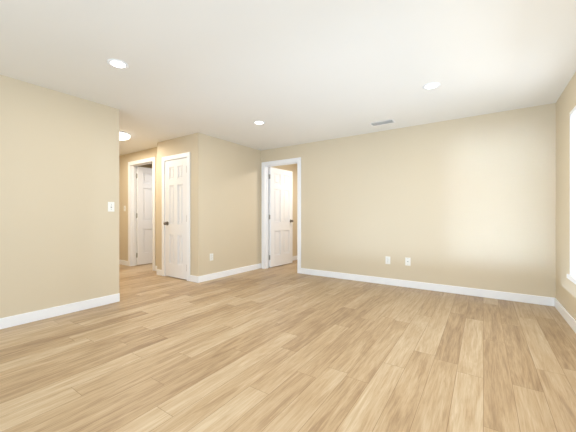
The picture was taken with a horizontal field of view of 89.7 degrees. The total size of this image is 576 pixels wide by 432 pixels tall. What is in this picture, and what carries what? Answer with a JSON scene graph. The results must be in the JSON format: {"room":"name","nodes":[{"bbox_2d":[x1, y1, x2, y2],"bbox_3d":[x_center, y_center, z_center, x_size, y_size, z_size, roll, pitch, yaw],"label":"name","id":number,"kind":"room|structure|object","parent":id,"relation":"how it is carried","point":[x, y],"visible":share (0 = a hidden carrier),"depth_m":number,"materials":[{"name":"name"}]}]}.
{"room":"empty living room","nodes":[
{"label":"empty living room","id":0,"kind":"room"},
{"bbox_2d":[119,147,156,265],"bbox_3d":[-3.095,-0.130,5.956,2.207,2.340,0.115,0,0,34],"label":"wall","id":1,"kind":"structure","parent":0,"point":[124,160],"depth_m":6.11,"materials":[{"name":"paint"}]},
{"bbox_2d":[119,260,127,265],"bbox_3d":[-3.686,0.990,6.277,0.868,0.100,0.014,0,0,34],"label":"baseboard","id":2,"kind":"structure","parent":1,"relation":"attached to","point":[122,262],"depth_m":6.13,"materials":[{"name":"white"}]},
{"bbox_2d":[128,157,154,270],"bbox_3d":[-2.887,-0.041,5.816,0.972,2.162,0.149,0,0,34],"label":"door frame","id":3,"kind":"structure","parent":1,"relation":"attached to","point":[132,212],"depth_m":6.01,"materials":[{"name":"white wood"}]},
{"bbox_2d":[136,167,151,264],"bbox_3d":[-2.934,-0.005,6.410,0.174,2.067,0.822,0,0,36],"label":"door","id":4,"kind":"structure","parent":1,"relation":"in","point":[144,215],"depth_m":6.20,"materials":[{"name":"white wood"}]},
{"bbox_2d":[137,164,151,167],"bbox_3d":[-4.705,-0.130,5.646,0.115,2.340,8.330,0,0,34],"label":"wall","id":5,"kind":"structure","parent":0,"point":[147,166],"depth_m":7.26,"materials":[{"name":"paint"}]},
{"bbox_2d":[0,75,296,317],"bbox_3d":[-1.952,-0.130,3.789,0.115,2.340,8.100,0,0,34],"label":"wall","id":6,"kind":"structure","parent":0,"point":[59,191],"depth_m":3.16,"materials":[{"name":"paint"}]},
{"bbox_2d":[0,293,119,328],"bbox_3d":[-3.107,0.990,1.962,0.014,0.100,3.777,0,0,34],"label":"baseboard","id":7,"kind":"structure","parent":6,"relation":"attached to","point":[19,319],"depth_m":2.99,"materials":[{"name":"white wood"}]},
{"bbox_2d":[108,202,113,211],"bbox_3d":[-2.103,-0.110,3.448,0.017,0.115,0.072,0,0,34],"label":"light switch","id":8,"kind":"object","parent":6,"relation":"attached to","point":[110,206],"visible":1,"depth_m":3.44,"materials":[{"name":"white plastic"}]},
{"bbox_2d":[198,263,260,282],"bbox_3d":[-0.969,0.990,5.132,0.014,0.100,1.534,0,0,34],"label":"baseboard","id":9,"kind":"structure","parent":6,"relation":"attached to","point":[207,277],"depth_m":5.02,"materials":[{"name":"white wood"}]},
{"bbox_2d":[157,134,193,275],"bbox_3d":[-1.873,-0.130,4.903,0.998,2.340,0.115,0,0,34],"label":"wall","id":10,"kind":"structure","parent":0,"point":[160,150],"depth_m":4.85,"materials":[{"name":"paint"}]},
{"bbox_2d":[157,269,161,275],"bbox_3d":[-2.256,0.990,5.084,0.160,0.100,0.014,0,0,34],"label":"baseboard","id":11,"kind":"structure","parent":10,"relation":"attached to","point":[159,271],"depth_m":5.07,"materials":[{"name":"white"}]},
{"bbox_2d":[163,158,186,279],"bbox_3d":[-1.880,0.044,4.815,0.609,1.967,0.105,0,0,34],"label":"closet door","id":12,"kind":"structure","parent":10,"relation":"in","point":[175,223],"depth_m":4.82,"materials":[{"name":"white wood"}]},
{"bbox_2d":[162,152,189,280],"bbox_3d":[-1.839,0.009,4.880,0.759,2.062,0.149,0,0,34],"label":"door frame","id":13,"kind":"structure","parent":10,"relation":"attached to","point":[176,157],"depth_m":4.76,"materials":[{"name":"white wood"}]},
{"bbox_2d":[190,275,198,282],"bbox_3d":[-1.474,0.990,4.556,0.208,0.100,0.014,0,0,34],"label":"baseboard","id":14,"kind":"structure","parent":10,"relation":"attached to","point":[194,278],"depth_m":4.54,"materials":[{"name":"white wood"}]},
{"bbox_2d":[0,260,575,431],"bbox_3d":[-1.469,1.080,3.464,7.920,0.080,8.330,0,0,34],"label":"floor","id":15,"kind":"structure","parent":0,"point":[285,348],"depth_m":2.07,"materials":[{"name":"brown wood"}]},
{"bbox_2d":[0,0,575,164],"bbox_3d":[-1.469,-1.340,3.464,7.920,0.080,8.330,0,0,34],"label":"ceiling","id":16,"kind":"structure","parent":0,"point":[292,72],"depth_m":2.42,"materials":[{"name":"paint"}]},
{"bbox_2d":[107,59,128,68],"bbox_3d":[-1.454,-1.297,2.476,0.164,0.006,0.164,0,0,34],"label":"recessed light","id":17,"kind":"object","parent":16,"relation":"in","point":[117,63],"visible":1,"depth_m":2.46,"materials":[{"name":"white plastic"}]},
{"bbox_2d":[119,131,130,139],"bbox_3d":[-2.671,-1.253,4.552,0.344,0.094,0.344,0,0,34],"label":"light","id":18,"kind":"object","parent":16,"relation":"attached to","point":[123,135],"visible":0.5,"depth_m":4.50,"materials":[{"name":"white"}]},
{"bbox_2d":[253,121,264,124],"bbox_3d":[-0.403,-1.297,4.035,0.164,0.006,0.164,0,0,34],"label":"recessed light","id":19,"kind":"object","parent":16,"relation":"in","point":[258,122],"visible":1,"depth_m":4.02,"materials":[{"name":"white plastic"}]},
{"bbox_2d":[369,119,395,126],"bbox_3d":[1.316,-1.295,4.034,0.330,0.008,0.170,0,0,34],"label":"ceiling vent","id":20,"kind":"object","parent":16,"relation":"in","point":[384,122],"visible":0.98,"depth_m":4.02,"materials":[{"name":"white metal"}]},
{"bbox_2d":[422,82,440,89],"bbox_3d":[1.433,-1.297,2.893,0.164,0.006,0.164,0,0,34],"label":"recessed light","id":21,"kind":"object","parent":16,"relation":"in","point":[431,85],"visible":1,"depth_m":2.88,"materials":[{"name":"white plastic"}]},
{"bbox_2d":[261,103,555,297],"bbox_3d":[1.250,-0.130,4.630,4.485,2.340,0.115,0,0,34],"label":"wall","id":22,"kind":"structure","parent":0,"point":[468,202],"depth_m":3.98,"materials":[{"name":"paint"}]},
{"bbox_2d":[269,167,292,266],"bbox_3d":[-0.141,0.025,6.093,0.174,2.007,0.761,0,0,37],"label":"back door","id":23,"kind":"structure","parent":22,"relation":"in","point":[280,216],"depth_m":6.05,"materials":[{"name":"white wood"}]},
{"bbox_2d":[262,157,300,273],"bbox_3d":[-0.107,-0.011,5.545,0.911,2.102,0.149,0,0,34],"label":"door frame","id":24,"kind":"structure","parent":22,"relation":"attached to","point":[265,213],"depth_m":5.70,"materials":[{"name":"white wood"}]},
{"bbox_2d":[385,256,389,263],"bbox_3d":[1.510,0.670,4.380,0.072,0.115,0.010,0,0,34],"label":"electrical outlet","id":25,"kind":"object","parent":22,"relation":"attached to","point":[387,259],"visible":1,"depth_m":4.38,"materials":[{"name":"white plastic"}]},
{"bbox_2d":[405,257,410,265],"bbox_3d":[1.747,0.665,4.221,0.072,0.115,0.007,0,0,34],"label":"electrical outlet","id":26,"kind":"object","parent":22,"relation":"attached to","point":[407,261],"visible":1,"depth_m":4.21,"materials":[{"name":"white plastic"}]},
{"bbox_2d":[301,268,553,305],"bbox_3d":[1.654,0.990,4.280,3.424,0.100,0.014,0,0,34],"label":"baseboard","id":27,"kind":"structure","parent":22,"relation":"attached to","point":[531,299],"depth_m":3.97,"materials":[{"name":"white wood"}]},
{"bbox_2d":[556,72,575,319],"bbox_3d":[3.177,-0.130,3.373,0.115,2.340,3.285,0,0,34],"label":"wall","id":28,"kind":"structure","parent":0,"point":[563,197],"depth_m":2.97,"materials":[{"name":"paint"}]},
{"bbox_2d":[567,106,575,283],"bbox_3d":[2.502,-0.198,2.390,0.137,1.595,0.920,0,0,34],"label":"window","id":29,"kind":"structure","parent":28,"relation":"in","point":[571,276],"depth_m":2.75,"materials":[{"name":"white"}]},
{"bbox_3d":[0.848,-0.130,-0.080,0.115,2.340,5.045,0,0,34],"label":"wall","id":30,"kind":"structure","parent":0,"visible":0},
{"bbox_2d":[554,298,575,332],"bbox_3d":[1.260,0.990,0.646,0.014,0.100,6.480,0,0,34],"label":"baseboard","id":31,"kind":"structure","parent":30,"relation":"attached to","point":[566,315],"depth_m":2.87,"materials":[{"name":"white wood"}]}
]}

